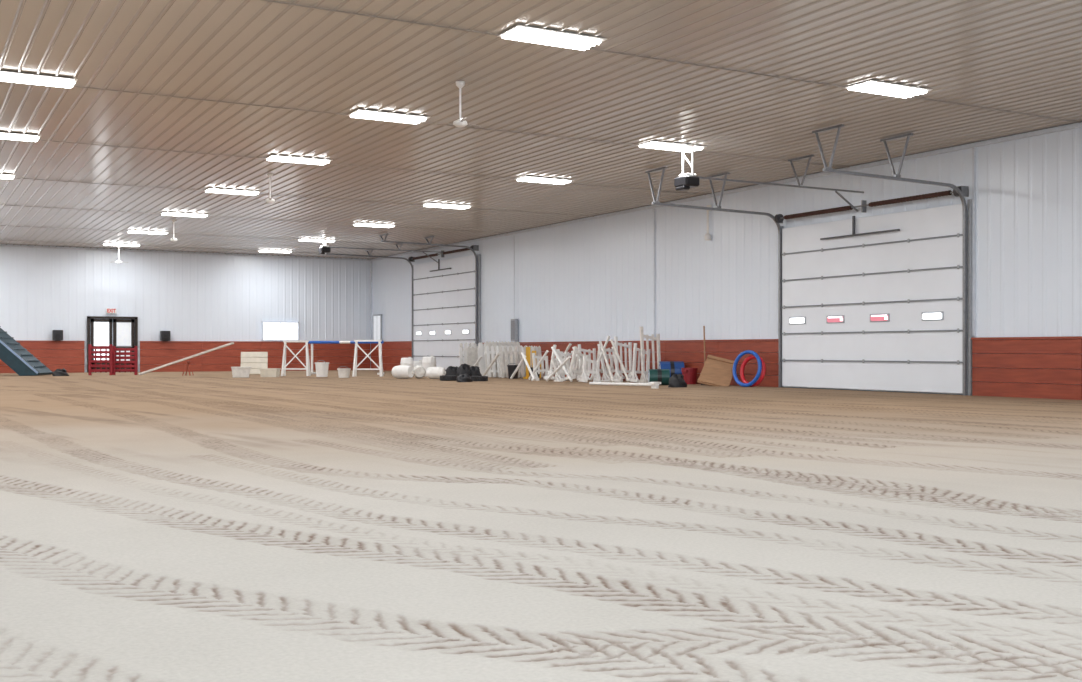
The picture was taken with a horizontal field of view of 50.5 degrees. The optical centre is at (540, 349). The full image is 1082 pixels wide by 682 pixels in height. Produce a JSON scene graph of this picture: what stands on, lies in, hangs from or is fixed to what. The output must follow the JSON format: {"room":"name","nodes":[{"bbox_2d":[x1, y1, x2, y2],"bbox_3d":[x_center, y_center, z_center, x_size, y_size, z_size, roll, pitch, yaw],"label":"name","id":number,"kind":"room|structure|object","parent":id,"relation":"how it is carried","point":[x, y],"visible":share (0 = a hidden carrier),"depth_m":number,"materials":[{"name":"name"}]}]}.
{"room":"sports facility","nodes":[
{"label":"sports facility","id":0,"kind":"room"},
{"bbox_2d":[0,244,371,371],"bbox_3d":[-21.974,-1.520,42.699,33.170,5.000,0.009,0,0,-29],"label":"wall","id":1,"kind":"structure","parent":0,"point":[193,297],"depth_m":46.76,"materials":[{"name":"white metal"}]},
{"bbox_2d":[0,341,84,372],"bbox_3d":[-27.110,0.285,39.769,21.143,1.290,0.080,0,0,-29],"label":"baseboard","id":2,"kind":"structure","parent":1,"relation":"attached to","point":[72,361],"depth_m":44.42,"materials":[{"name":"brown wood"}]},
{"bbox_2d":[52,330,62,340],"bbox_3d":[-18.663,-0.560,44.291,0.360,0.420,0.370,0,0,-29],"label":"loudspeaker","id":3,"kind":"object","parent":2,"relation":"on","point":[57,335],"visible":1,"depth_m":44.15,"materials":[{"name":"black plastic"}]},
{"bbox_2d":[106,308,116,313],"bbox_3d":[-16.999,-1.546,45.379,0.380,0.200,0.090,0,0,-29],"label":"exit sign","id":4,"kind":"object","parent":1,"relation":"attached to","point":[108,310],"visible":1,"depth_m":45.35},
{"bbox_2d":[87,316,137,371],"bbox_3d":[-16.948,-0.223,45.384,1.878,2.205,0.150,0,0,-29],"label":"door","id":5,"kind":"structure","parent":1,"relation":"in","point":[101,326],"depth_m":45.34,"materials":[{"name":"brown metal"}]},
{"bbox_2d":[0,245,370,260],"bbox_3d":[-21.951,-3.960,42.660,33.170,0.070,0.060,0,0,-29],"label":"trim","id":6,"kind":"structure","parent":1,"relation":"attached to","point":[0,245],"depth_m":46.67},
{"bbox_2d":[140,341,369,371],"bbox_3d":[-11.801,0.285,48.297,9.749,1.290,0.080,0,0,-29],"label":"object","id":7,"kind":"structure","parent":1,"relation":"attached to","point":[216,360],"depth_m":47.67,"materials":[{"name":"brown wood"}]},
{"bbox_2d":[160,331,169,340],"bbox_3d":[-15.155,-0.560,46.246,0.360,0.420,0.370,0,0,-29],"label":"loudspeaker","id":8,"kind":"object","parent":7,"relation":"on","point":[164,335],"visible":1,"depth_m":46.10,"materials":[{"name":"black plastic"}]},
{"bbox_2d":[261,321,299,340],"bbox_3d":[-11.057,-0.798,48.706,1.655,0.837,0.080,0,0,-29],"label":"window","id":9,"kind":"structure","parent":1,"relation":"in","point":[271,330],"depth_m":48.68,"materials":[{"name":"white glass"}]},
{"bbox_2d":[0,370,1081,681],"bbox_3d":[-8.836,0.882,19.117,33.170,0.023,54.000,0,0,-29],"label":"floor","id":10,"kind":"structure","parent":0,"point":[203,526],"depth_m":5.57,"materials":[{"name":"sand"}]},
{"bbox_2d":[0,326,51,375],"bbox_3d":[-19.153,-0.051,39.549,4.165,1.863,1.168,0,0,0],"label":"ramp","id":11,"kind":"object","parent":10,"relation":"on","point":[14,355],"visible":0.99,"depth_m":39.04,"materials":[{"name":"teal paint"}]},
{"bbox_2d":[52,368,68,375],"bbox_3d":[-16.270,0.748,38.832,0.556,0.264,0.455,0,0,-25],"label":"sandbag","id":12,"kind":"object","parent":10,"relation":"on","point":[58,372],"visible":0.98,"depth_m":38.70,"materials":[{"name":"black fabric"}]},
{"bbox_2d":[88,344,112,374],"bbox_3d":[-15.383,0.340,40.054,0.843,1.080,0.105,0,0,0],"label":"gate","id":13,"kind":"object","parent":10,"relation":"on","point":[90,347],"visible":0.97,"depth_m":40.03,"materials":[{"name":"red paint"}]},
{"bbox_2d":[113,346,137,374],"bbox_3d":[-14.643,0.370,40.374,0.884,1.020,0.105,0,0,0],"label":"gate","id":14,"kind":"object","parent":10,"relation":"on","point":[135,349],"visible":0.98,"depth_m":40.34,"materials":[{"name":"red paint"}]},
{"bbox_2d":[139,342,233,375],"bbox_3d":[-12.234,0.308,39.583,3.228,1.152,0.400,0,0,0],"label":"seesaw","id":15,"kind":"object","parent":10,"relation":"on","point":[231,343],"visible":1,"depth_m":39.46,"materials":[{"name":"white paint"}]},
{"bbox_2d":[231,367,250,376],"bbox_3d":[-9.670,0.710,36.973,0.601,0.340,0.401,0,0,-11],"label":"flower box","id":16,"kind":"object","parent":10,"relation":"on","point":[236,371],"visible":1,"depth_m":36.81,"materials":[{"name":"white paint"}]},
{"bbox_2d":[241,352,267,373],"bbox_3d":[-10.448,0.483,41.809,0.950,0.831,0.596,0,0,-11],"label":"board","id":17,"kind":"object","parent":10,"relation":"on","point":[255,360],"visible":0.73,"depth_m":41.66,"materials":[{"name":"beige paint"}]},
{"bbox_2d":[259,368,280,376],"bbox_3d":[-8.833,0.740,37.384,0.592,0.281,0.400,0,0,6],"label":"flower box","id":18,"kind":"object","parent":10,"relation":"on","point":[264,372],"visible":0.98,"depth_m":37.22,"materials":[{"name":"beige paint"}]},
{"bbox_2d":[281,341,310,375],"bbox_3d":[-8.292,0.283,38.822,0.926,1.205,0.475,0,0,0],"label":"jump standard","id":19,"kind":"object","parent":10,"relation":"on","point":[307,367],"visible":0.91,"depth_m":38.72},
{"bbox_2d":[315,360,328,376],"bbox_3d":[-7.085,0.597,37.109,0.475,0.546,0.466,0,0,44],"label":"bucket","id":20,"kind":"object","parent":10,"relation":"on","point":[321,367],"visible":1,"depth_m":36.94,"materials":[{"name":"plastic"}]},
{"bbox_2d":[337,366,350,377],"bbox_3d":[-6.191,0.692,36.049,0.433,0.357,0.424,0,0,23],"label":"bucket","id":21,"kind":"object","parent":10,"relation":"on","point":[342,372],"visible":1,"depth_m":35.91,"materials":[{"name":"white paint"}]},
{"bbox_2d":[308,341,383,374],"bbox_3d":[-7.026,0.275,41.370,2.901,1.210,0.500,0,0,14],"label":"rail","id":22,"kind":"object","parent":10,"relation":"on","point":[309,342],"visible":0.71,"depth_m":41.38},
{"bbox_2d":[352,340,383,376],"bbox_3d":[-5.745,0.273,38.089,0.976,1.225,0.476,0,0,0],"label":"jump standard","id":23,"kind":"object","parent":10,"relation":"on","point":[380,367],"visible":1,"depth_m":37.98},
{"bbox_2d":[392,365,414,378],"bbox_3d":[-4.175,0.668,34.797,0.650,0.412,0.416,0,0,32],"label":"barrel","id":24,"kind":"object","parent":10,"relation":"on","point":[400,371],"visible":1,"depth_m":34.66,"materials":[{"name":"white paint"}]},
{"bbox_2d":[400,357,413,367],"bbox_3d":[-4.501,0.555,38.525,0.458,0.650,0.453,0,0,-29],"label":"barrel","id":25,"kind":"object","parent":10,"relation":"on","point":[408,361],"visible":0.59,"depth_m":38.35,"materials":[{"name":"white paint"}]},
{"bbox_2d":[413,360,421,366],"bbox_3d":[-4.195,0.615,39.123,0.416,0.530,0.412,0,0,-29],"label":"barrel","id":26,"kind":"object","parent":10,"relation":"on","point":[416,363],"visible":0.33,"depth_m":38.95,"materials":[{"name":"white paint"}]},
{"bbox_2d":[414,366,425,378],"bbox_3d":[-3.751,0.679,35.278,0.395,0.391,0.580,0,0,-12],"label":"barrel","id":27,"kind":"object","parent":10,"relation":"on","point":[420,371],"visible":0.88,"depth_m":35.03,"materials":[{"name":"white paint"}]},
{"bbox_2d":[422,356,435,376],"bbox_3d":[-3.733,0.535,38.233,0.499,0.690,0.494,0,0,-29],"label":"barrel","id":28,"kind":"object","parent":10,"relation":"on","point":[427,362],"visible":0.62,"depth_m":38.03,"materials":[{"name":"white paint"}]},
{"bbox_2d":[427,367,445,378],"bbox_3d":[-3.150,0.689,34.565,0.530,0.371,0.374,0,0,9],"label":"barrel","id":29,"kind":"object","parent":10,"relation":"on","point":[432,372],"visible":0.91,"depth_m":34.42,"materials":[{"name":"white paint"}]},
{"bbox_2d":[440,375,457,380],"bbox_3d":[-2.646,0.805,32.986,0.524,0.150,0.524,0,0,-29],"label":"tyre","id":30,"kind":"object","parent":10,"relation":"on","point":[443,377],"visible":0.98,"depth_m":32.77,"materials":[{"name":"black rubber"}]},
{"bbox_2d":[445,366,457,375],"bbox_3d":[-2.831,0.695,36.556,0.743,0.370,0.459,0,0,0],"label":"bag","id":31,"kind":"object","parent":10,"relation":"on","point":[450,370],"visible":0.54,"depth_m":36.43,"materials":[{"name":"fabric"}]},
{"bbox_2d":[459,347,462,364],"bbox_3d":[-2.061,0.377,38.666,1.500,0.968,0.144,0,0,-30],"label":"panel","id":32,"kind":"object","parent":10,"relation":"on","point":[460,348],"visible":0.17,"depth_m":38.31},
{"bbox_2d":[456,364,471,375],"bbox_3d":[-2.340,0.646,35.049,0.537,0.467,0.442,0,0,-22],"label":"bag","id":33,"kind":"object","parent":10,"relation":"on","point":[463,368],"visible":0.78,"depth_m":34.95,"materials":[{"name":"fabric"}]},
{"bbox_2d":[456,373,472,381],"bbox_3d":[-2.116,0.759,31.532,0.447,0.242,0.533,0,0,23],"label":"bag","id":34,"kind":"object","parent":10,"relation":"on","point":[465,377],"visible":0.99,"depth_m":31.41,"materials":[{"name":"fabric"}]},
{"bbox_2d":[467,346,478,366],"bbox_3d":[-1.724,0.369,37.903,1.550,0.986,0.162,0,0,-28],"label":"panel","id":35,"kind":"object","parent":10,"relation":"on","point":[472,353],"visible":0.14,"depth_m":37.62,"materials":[{"name":"white paint"}]},
{"bbox_2d":[465,342,485,363],"bbox_3d":[-1.816,0.303,38.177,1.500,1.116,0.171,0,0,-28],"label":"panel","id":36,"kind":"object","parent":10,"relation":"on","point":[466,343],"visible":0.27,"depth_m":37.88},
{"bbox_2d":[470,366,481,375],"bbox_3d":[-2.065,0.685,35.289,0.531,0.391,0.438,0,0,-45],"label":"bag","id":37,"kind":"object","parent":10,"relation":"on","point":[475,371],"visible":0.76,"depth_m":35.21,"materials":[{"name":"fabric"}]},
{"bbox_2d":[470,376,487,380],"bbox_3d":[-1.749,0.805,32.351,0.504,0.150,0.504,0,0,-29],"label":"tyre","id":38,"kind":"object","parent":10,"relation":"on","point":[474,378],"visible":0.88,"depth_m":32.14,"materials":[{"name":"black rubber"}]},
{"bbox_2d":[477,346,485,375],"bbox_3d":[-1.343,0.358,37.483,1.550,1.006,0.177,0,0,-28],"label":"panel","id":39,"kind":"object","parent":10,"relation":"on","point":[481,363],"visible":0.14,"depth_m":37.17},
{"bbox_2d":[482,352,500,375],"bbox_3d":[-1.514,0.455,34.700,0.072,0.810,1.141,0,0,-31],"label":"pole","id":40,"kind":"object","parent":10,"relation":"on","point":[499,353],"visible":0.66,"depth_m":34.61,"materials":[{"name":"white paint"}]},
{"bbox_2d":[486,345,514,376],"bbox_3d":[-1.059,0.356,36.692,1.500,1.011,0.200,0,0,-30],"label":"panel","id":41,"kind":"object","parent":10,"relation":"on","point":[492,352],"visible":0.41,"depth_m":36.38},
{"bbox_2d":[485,341,520,376],"bbox_3d":[-1.204,0.287,36.937,1.250,1.150,0.208,0,0,-28],"label":"panel","id":42,"kind":"object","parent":10,"relation":"on","point":[494,344],"visible":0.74,"depth_m":36.83,"materials":[{"name":"white paint"}]},
{"bbox_2d":[507,363,518,378],"bbox_3d":[-0.848,0.636,35.014,0.391,0.468,0.382,0,0,-30],"label":"bucket","id":43,"kind":"object","parent":10,"relation":"on","point":[511,368],"visible":0.8,"depth_m":34.88,"materials":[{"name":"black plastic"}]},
{"bbox_2d":[501,345,532,376],"bbox_3d":[-0.741,0.359,36.235,1.200,1.006,0.212,0,0,-28],"label":"panel","id":44,"kind":"object","parent":10,"relation":"on","point":[521,345],"visible":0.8,"depth_m":36.24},
{"bbox_2d":[496,346,538,376],"bbox_3d":[-0.715,0.366,36.565,1.500,0.991,0.203,0,0,-30],"label":"panel","id":45,"kind":"object","parent":10,"relation":"on","point":[497,347],"visible":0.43,"depth_m":36.27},
{"bbox_2d":[510,355,525,378],"bbox_3d":[-0.664,0.505,33.399,0.072,0.706,0.846,0,0,-31],"label":"pole","id":46,"kind":"object","parent":10,"relation":"on","point":[522,360],"visible":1,"depth_m":33.39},
{"bbox_2d":[499,346,543,377],"bbox_3d":[-0.617,0.363,35.986,1.500,0.999,0.217,0,0,-30],"label":"panel","id":47,"kind":"object","parent":10,"relation":"on","point":[505,352],"visible":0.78,"depth_m":35.90,"materials":[{"name":"white paint"}]},
{"bbox_2d":[521,352,535,379],"bbox_3d":[-0.365,0.455,32.535,0.072,0.802,0.850,0,0,-27],"label":"pole","id":48,"kind":"object","parent":10,"relation":"on","point":[522,353],"visible":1,"depth_m":32.50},
{"bbox_2d":[523,347,540,378],"bbox_3d":[-0.269,0.393,35.151,0.550,0.975,0.300,0,0,0],"label":"jump standard","id":49,"kind":"object","parent":10,"relation":"on","point":[527,348],"visible":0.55,"depth_m":35.13,"materials":[{"name":"paint"}]},
{"bbox_2d":[528,350,548,379],"bbox_3d":[-0.076,0.430,32.468,0.072,0.856,1.045,0,0,-31],"label":"pole","id":50,"kind":"object","parent":10,"relation":"on","point":[547,351],"visible":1,"depth_m":32.38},
{"bbox_2d":[531,353,548,380],"bbox_3d":[-0.007,0.485,33.160,0.533,0.802,0.400,0,0,-26],"label":"jump standard","id":51,"kind":"object","parent":10,"relation":"on","point":[546,370],"visible":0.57,"depth_m":33.13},
{"bbox_2d":[545,345,567,380],"bbox_3d":[0.480,0.379,32.708,0.621,1.066,0.400,0,0,-29],"label":"jump standard","id":52,"kind":"object","parent":10,"relation":"on","point":[551,370],"visible":0.56,"depth_m":32.66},
{"bbox_2d":[546,356,570,380],"bbox_3d":[0.467,0.505,30.939,0.072,0.713,1.235,0,0,-31],"label":"pole","id":53,"kind":"object","parent":10,"relation":"on","point":[569,357],"visible":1,"depth_m":30.89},
{"bbox_2d":[551,346,572,381],"bbox_3d":[0.564,0.380,31.279,0.072,0.956,1.146,0,0,-28],"label":"pole","id":54,"kind":"object","parent":10,"relation":"on","point":[552,347],"visible":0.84,"depth_m":31.27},
{"bbox_2d":[551,356,574,381],"bbox_3d":[0.600,0.554,32.062,0.617,0.767,0.405,0,0,-29],"label":"jump standard","id":55,"kind":"object","parent":10,"relation":"on","point":[557,377],"visible":0.68,"depth_m":32.02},
{"bbox_2d":[557,349,577,377],"bbox_3d":[0.772,0.452,34.315,0.719,0.956,0.403,0,0,-26],"label":"jump standard","id":56,"kind":"object","parent":10,"relation":"on","point":[571,353],"visible":0.21,"depth_m":34.30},
{"bbox_2d":[565,346,588,381],"bbox_3d":[1.036,0.423,31.565,0.679,1.055,0.404,0,0,-22],"label":"jump standard","id":57,"kind":"object","parent":10,"relation":"on","point":[575,351],"visible":0.61,"depth_m":31.57,"materials":[{"name":"white paint"}]},
{"bbox_2d":[572,348,587,378],"bbox_3d":[1.160,0.432,33.813,0.687,0.992,0.403,0,0,-35],"label":"jump standard","id":58,"kind":"object","parent":10,"relation":"on","point":[577,348],"visible":0.18,"depth_m":33.64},
{"bbox_2d":[577,344,595,379],"bbox_3d":[1.347,0.359,33.194,0.614,1.052,0.400,0,0,-26],"label":"jump standard","id":59,"kind":"object","parent":10,"relation":"on","point":[589,351],"visible":0.44,"depth_m":33.20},
{"bbox_2d":[579,356,600,381],"bbox_3d":[1.344,0.524,31.022,0.504,0.728,0.402,0,0,-21],"label":"jump standard","id":60,"kind":"object","parent":10,"relation":"on","point":[583,378],"visible":1,"depth_m":30.98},
{"bbox_2d":[590,336,609,379],"bbox_3d":[1.622,0.230,31.639,0.072,1.243,0.958,0,0,-31],"label":"pole","id":61,"kind":"object","parent":10,"relation":"on","point":[608,337],"visible":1,"depth_m":31.51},
{"bbox_2d":[593,350,613,379],"bbox_3d":[1.812,0.425,32.733,0.658,0.967,0.400,0,0,-33],"label":"jump standard","id":62,"kind":"object","parent":10,"relation":"on","point":[598,355],"visible":0.21,"depth_m":32.75,"materials":[{"name":"white paint"}]},
{"bbox_2d":[599,341,614,381],"bbox_3d":[1.730,0.305,30.212,0.072,1.090,0.760,0,0,-27],"label":"pole","id":63,"kind":"object","parent":10,"relation":"on","point":[600,342],"visible":0.87,"depth_m":30.17,"materials":[{"name":"white paint"}]},
{"bbox_2d":[597,344,624,381],"bbox_3d":[1.952,0.377,32.080,0.720,1.114,0.405,0,0,-37],"label":"jump standard","id":64,"kind":"object","parent":10,"relation":"on","point":[605,373],"visible":0.62,"depth_m":32.03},
{"bbox_2d":[589,382,650,385],"bbox_3d":[1.960,0.840,28.326,1.875,0.072,0.072,0,0,39],"label":"pole","id":65,"kind":"object","parent":10,"relation":"on","point":[590,383],"visible":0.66,"depth_m":28.30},
{"bbox_2d":[610,339,629,381],"bbox_3d":[2.114,0.280,30.654,0.072,1.146,0.956,0,0,-27],"label":"pole","id":66,"kind":"object","parent":10,"relation":"on","point":[611,340],"visible":1,"depth_m":30.62,"materials":[{"name":"white paint"}]},
{"bbox_2d":[613,336,635,381],"bbox_3d":[2.272,0.256,31.541,0.609,1.252,0.400,0,0,-33],"label":"jump standard","id":67,"kind":"object","parent":10,"relation":"on","point":[617,376],"visible":0.67,"depth_m":31.49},
{"bbox_2d":[629,343,650,381],"bbox_3d":[2.700,0.349,31.060,0.588,1.076,0.402,0,0,-35],"label":"jump standard","id":68,"kind":"object","parent":10,"relation":"on","point":[633,375],"visible":0.49,"depth_m":30.90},
{"bbox_2d":[639,327,660,382],"bbox_3d":[2.912,0.131,30.463,0.619,1.501,0.400,0,0,-21],"label":"jump standard","id":69,"kind":"object","parent":10,"relation":"on","point":[643,379],"visible":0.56,"depth_m":30.42,"materials":[{"name":"white paint"}]},
{"bbox_2d":[649,382,660,387],"bbox_3d":[2.606,0.805,26.217,0.207,0.150,0.260,0,0,44],"label":"tub","id":70,"kind":"object","parent":10,"relation":"on","point":[653,384],"visible":1,"depth_m":26.14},
{"bbox_2d":[648,369,669,384],"bbox_3d":[2.935,0.680,28.594,0.514,0.416,0.416,0,0,0],"label":"rolled mat","id":71,"kind":"object","parent":10,"relation":"on","point":[654,375],"visible":0.94,"depth_m":28.42,"materials":[{"name":"green plastic"}]},
{"bbox_2d":[658,361,683,376],"bbox_3d":[3.430,0.590,30.200,0.634,0.596,0.596,0,0,0],"label":"rolled mat","id":72,"kind":"object","parent":10,"relation":"on","point":[674,367],"visible":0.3,"depth_m":29.96,"materials":[{"name":"blue plastic"}]},
{"bbox_2d":[668,374,686,387],"bbox_3d":[3.205,0.720,26.998,0.492,0.320,0.389,0,0,-34],"label":"bag","id":73,"kind":"object","parent":10,"relation":"on","point":[676,381],"visible":1,"depth_m":26.87,"materials":[{"name":"fabric"}]},
{"bbox_2d":[681,368,697,383],"bbox_3d":[3.820,0.670,29.512,0.414,0.420,0.470,0,0,44],"label":"tub","id":74,"kind":"object","parent":10,"relation":"on","point":[690,374],"visible":0.94,"depth_m":29.34,"materials":[{"name":"red plastic"}]},
{"bbox_2d":[701,326,705,384],"bbox_3d":[4.140,0.129,29.138,0.200,1.501,0.582,0,0,-8],"label":"push broom","id":75,"kind":"object","parent":10,"relation":"on","point":[703,326],"visible":0.35,"depth_m":29.25,"materials":[{"name":"beige wood"}]},
{"bbox_2d":[697,355,737,385],"bbox_3d":[4.324,0.541,28.040,0.897,0.849,0.620,0,0,20],"label":"plywood board","id":76,"kind":"object","parent":10,"relation":"on","point":[716,371],"visible":0.83,"depth_m":28.02,"materials":[{"name":"wood"}]},
{"bbox_2d":[732,350,761,386],"bbox_3d":[4.904,0.441,27.300,0.216,0.879,0.890,0,0,-38],"label":"hoop","id":77,"kind":"object","parent":10,"relation":"on","point":[743,353],"visible":1,"depth_m":27.25},
{"bbox_2d":[740,355,765,386],"bbox_3d":[5.040,0.495,27.305,0.207,0.770,0.780,0,0,-38],"label":"hoop","id":78,"kind":"object","parent":10,"relation":"on","point":[750,357],"visible":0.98,"depth_m":27.33},
{"bbox_2d":[0,0,1081,258],"bbox_3d":[-8.836,-4.006,19.117,33.170,0.027,54.000,0,0,-29],"label":"ceiling","id":79,"kind":"structure","parent":0,"point":[170,102],"depth_m":18.73,"materials":[{"name":"beige metal"}]},
{"bbox_2d":[0,174,15,178],"bbox_3d":[-12.698,-3.978,26.122,1.300,0.046,0.580,0,0,-29],"label":"ceiling light","id":80,"kind":"object","parent":79,"relation":"attached to","point":[2,176],"visible":1,"depth_m":26.21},
{"bbox_2d":[0,132,40,141],"bbox_3d":[-10.022,-3.978,21.318,1.300,0.046,0.580,0,0,-29],"label":"ceiling light","id":81,"kind":"object","parent":79,"relation":"attached to","point":[3,135],"visible":1,"depth_m":21.36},
{"bbox_2d":[0,71,77,87],"bbox_3d":[-7.540,-3.978,16.862,1.300,0.046,0.580,0,0,-29],"label":"ceiling light","id":82,"kind":"object","parent":79,"relation":"attached to","point":[6,76],"visible":1,"depth_m":16.85,"materials":[{"name":"plastic"}]},
{"bbox_2d":[102,243,139,246],"bbox_3d":[-15.890,-3.978,43.461,1.300,0.046,0.580,0,0,-29],"label":"ceiling light","id":83,"kind":"object","parent":79,"relation":"attached to","point":[107,244],"visible":1,"depth_m":43.41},
{"bbox_2d":[127,230,168,234],"bbox_3d":[-13.311,-3.978,38.831,1.300,0.046,0.580,0,0,-29],"label":"ceiling light","id":84,"kind":"object","parent":79,"relation":"attached to","point":[128,231],"visible":1,"depth_m":38.66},
{"bbox_2d":[164,219,176,240],"bbox_3d":[-11.172,-3.655,35.056,0.651,0.670,0.655,0,0,-29],"label":"ceiling fan","id":85,"kind":"object","parent":79,"relation":"hanging from","point":[173,220],"visible":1,"depth_m":35.03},
{"bbox_2d":[161,212,208,216],"bbox_3d":[-10.488,-3.978,33.764,1.300,0.046,0.580,0,0,-29],"label":"ceiling light","id":86,"kind":"object","parent":79,"relation":"attached to","point":[163,213],"visible":1,"depth_m":33.64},
{"bbox_2d":[204,188,260,194],"bbox_3d":[-7.763,-3.978,28.872,1.300,0.046,0.580,0,0,-29],"label":"ceiling light","id":87,"kind":"object","parent":79,"relation":"attached to","point":[211,190],"visible":1,"depth_m":28.77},
{"bbox_2d":[256,173,284,202],"bbox_3d":[-6.062,-3.655,25.884,0.651,0.670,0.655,0,0,-29],"label":"ceiling fan","id":88,"kind":"object","parent":79,"relation":"hanging from","point":[268,200],"visible":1,"depth_m":25.88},
{"bbox_2d":[259,250,292,252],"bbox_3d":[-10.727,-3.978,46.337,1.300,0.046,0.580,0,0,-29],"label":"ceiling light","id":89,"kind":"object","parent":79,"relation":"attached to","point":[274,251],"visible":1,"depth_m":46.13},
{"bbox_2d":[265,155,331,164],"bbox_3d":[-5.086,-3.978,24.067,1.300,0.046,0.580,0,0,-29],"label":"ceiling light","id":90,"kind":"object","parent":79,"relation":"attached to","point":[279,158],"visible":1,"depth_m":23.97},
{"bbox_2d":[298,238,335,241],"bbox_3d":[-8.148,-3.978,41.707,1.300,0.046,0.580,0,0,-29],"label":"ceiling light","id":91,"kind":"object","parent":79,"relation":"attached to","point":[302,239],"visible":1,"depth_m":41.49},
{"bbox_2d":[352,223,395,227],"bbox_3d":[-5.325,-3.978,36.640,1.300,0.046,0.580,0,0,-29],"label":"ceiling light","id":92,"kind":"object","parent":79,"relation":"attached to","point":[356,224],"visible":1,"depth_m":36.48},
{"bbox_2d":[318,239,440,262],"bbox_3d":[-5.876,-3.649,42.591,4.850,0.683,0.720,0,0,-29],"label":"garage door opener","id":93,"kind":"object","parent":79,"relation":"hanging from","point":[325,248],"visible":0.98,"depth_m":41.95,"materials":[{"name":"black metal"}]},
{"bbox_2d":[347,109,429,123],"bbox_3d":[-2.604,-3.978,19.612,1.300,0.046,0.580,0,0,-29],"label":"ceiling light","id":94,"kind":"object","parent":79,"relation":"attached to","point":[360,113],"visible":1,"depth_m":19.52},
{"bbox_2d":[421,203,470,208],"bbox_3d":[-2.600,-3.978,31.748,1.300,0.046,0.580,0,0,-29],"label":"ceiling light","id":95,"kind":"object","parent":79,"relation":"attached to","point":[438,205],"visible":1,"depth_m":31.64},
{"bbox_2d":[437,81,478,126],"bbox_3d":[-1.146,-3.655,17.061,0.651,0.670,0.655,0,0,-29],"label":"ceiling fan","id":96,"kind":"object","parent":79,"relation":"hanging from","point":[459,122],"visible":1,"depth_m":17.05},
{"bbox_2d":[514,176,573,184],"bbox_3d":[0.077,-3.978,26.944,1.300,0.046,0.580,0,0,-29],"label":"ceiling light","id":97,"kind":"object","parent":79,"relation":"attached to","point":[525,178],"visible":1,"depth_m":26.83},
{"bbox_2d":[497,25,606,50],"bbox_3d":[0.146,-3.978,14.676,1.300,0.046,0.580,0,0,-29],"label":"ceiling light","id":98,"kind":"object","parent":79,"relation":"attached to","point":[519,32],"visible":1,"depth_m":14.59,"materials":[{"name":"plastic"}]},
{"bbox_2d":[637,141,706,151],"bbox_3d":[2.559,-3.978,22.488,1.300,0.046,0.580,0,0,-29],"label":"ceiling light","id":99,"kind":"object","parent":79,"relation":"attached to","point":[652,144],"visible":0.94,"depth_m":22.36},
{"bbox_2d":[674,143,863,211],"bbox_3d":[4.802,-3.474,23.425,4.850,1.033,0.720,0,0,-29],"label":"garage door opener","id":100,"kind":"object","parent":79,"relation":"hanging from","point":[686,181],"visible":1,"depth_m":22.55,"materials":[{"name":"black metal"}]},
{"bbox_2d":[845,80,931,97],"bbox_3d":[5.309,-3.978,17.553,1.300,0.046,0.580,0,0,-29],"label":"ceiling light","id":101,"kind":"object","parent":79,"relation":"attached to","point":[870,86],"visible":1,"depth_m":17.45,"materials":[{"name":"plastic"}]},
{"bbox_2d":[372,123,1081,394],"bbox_3d":[5.649,-1.520,27.186,0.009,5.000,54.000,0,0,-29],"label":"wall","id":102,"kind":"structure","parent":0,"point":[589,280],"depth_m":28.55,"materials":[{"name":"white metal"}]},
{"bbox_2d":[370,261,371,339],"bbox_3d":[-7.507,-2.170,50.707,0.080,3.600,0.080,0,0,-29],"label":"trim","id":103,"kind":"structure","parent":102,"relation":"attached to","point":[370,261],"depth_m":50.67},
{"bbox_2d":[373,314,381,339],"bbox_3d":[-7.128,-0.970,49.986,0.080,1.160,1.000,0,0,-29],"label":"window","id":104,"kind":"structure","parent":102,"relation":"in","point":[377,319],"depth_m":49.93,"materials":[{"name":"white glass"}]},
{"bbox_2d":[371,341,411,370],"bbox_3d":[-6.335,0.285,48.572,0.080,1.290,4.772,0,0,-29],"label":"baseboard","id":105,"kind":"structure","parent":102,"relation":"attached to","point":[394,357],"depth_m":48.51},
{"bbox_2d":[326,233,480,368],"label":"door","id":106,"kind":"structure","parent":102,"relation":"in","point":[444,293],"depth_m":43.48,"materials":[{"name":"metal"}]},
{"bbox_2d":[511,236,517,340],"bbox_3d":[-0.904,-2.080,38.740,0.132,3.580,0.320,0,0,-29],"label":"electrical panel","id":107,"kind":"object","parent":102,"relation":"attached to","point":[514,322],"visible":0.92,"depth_m":38.70,"materials":[{"name":"metal"}]},
{"bbox_2d":[483,339,777,386],"bbox_3d":[1.719,0.335,34.115,0.080,1.190,16.080,0,0,-29],"label":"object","id":108,"kind":"structure","parent":102,"relation":"attached to","point":[767,349],"depth_m":29.78,"materials":[{"name":"red wood"}]},
{"bbox_2d":[654,208,654,336],"bbox_3d":[3.130,-2.130,31.672,0.020,3.720,0.050,0,0,-29],"label":"trim","id":109,"kind":"structure","parent":102,"relation":"attached to","point":[654,208],"depth_m":31.64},
{"bbox_2d":[704,205,711,239],"bbox_3d":[4.283,-3.270,29.441,0.180,0.900,0.176,0,0,-29],"label":"wall lamp","id":110,"kind":"object","parent":102,"relation":"attached to","point":[707,236],"visible":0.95,"depth_m":29.42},
{"bbox_2d":[371,122,1081,260],"bbox_3d":[5.609,-3.960,27.164,0.060,0.070,54.000,0,0,-29],"label":"trim","id":111,"kind":"structure","parent":102,"relation":"attached to","point":[1077,125],"depth_m":26.26,"materials":[{"name":"metal"}]},
{"bbox_2d":[645,124,972,394],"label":"door","id":112,"kind":"structure","parent":102,"relation":"in","point":[878,302],"depth_m":24.17,"materials":[{"name":"metal"}]},
{"bbox_2d":[972,147,975,335],"bbox_3d":[8.387,-2.130,22.219,0.030,3.720,0.050,0,0,-29],"label":"trim","id":113,"kind":"structure","parent":102,"relation":"attached to","point":[973,148],"depth_m":22.21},
{"bbox_2d":[971,336,1081,399],"bbox_3d":[13.522,0.345,12.929,0.080,1.170,21.228,0,0,-29],"label":"wainscoting","id":114,"kind":"structure","parent":102,"relation":"attached to","point":[1058,360],"depth_m":21.06,"materials":[{"name":"red wood"}]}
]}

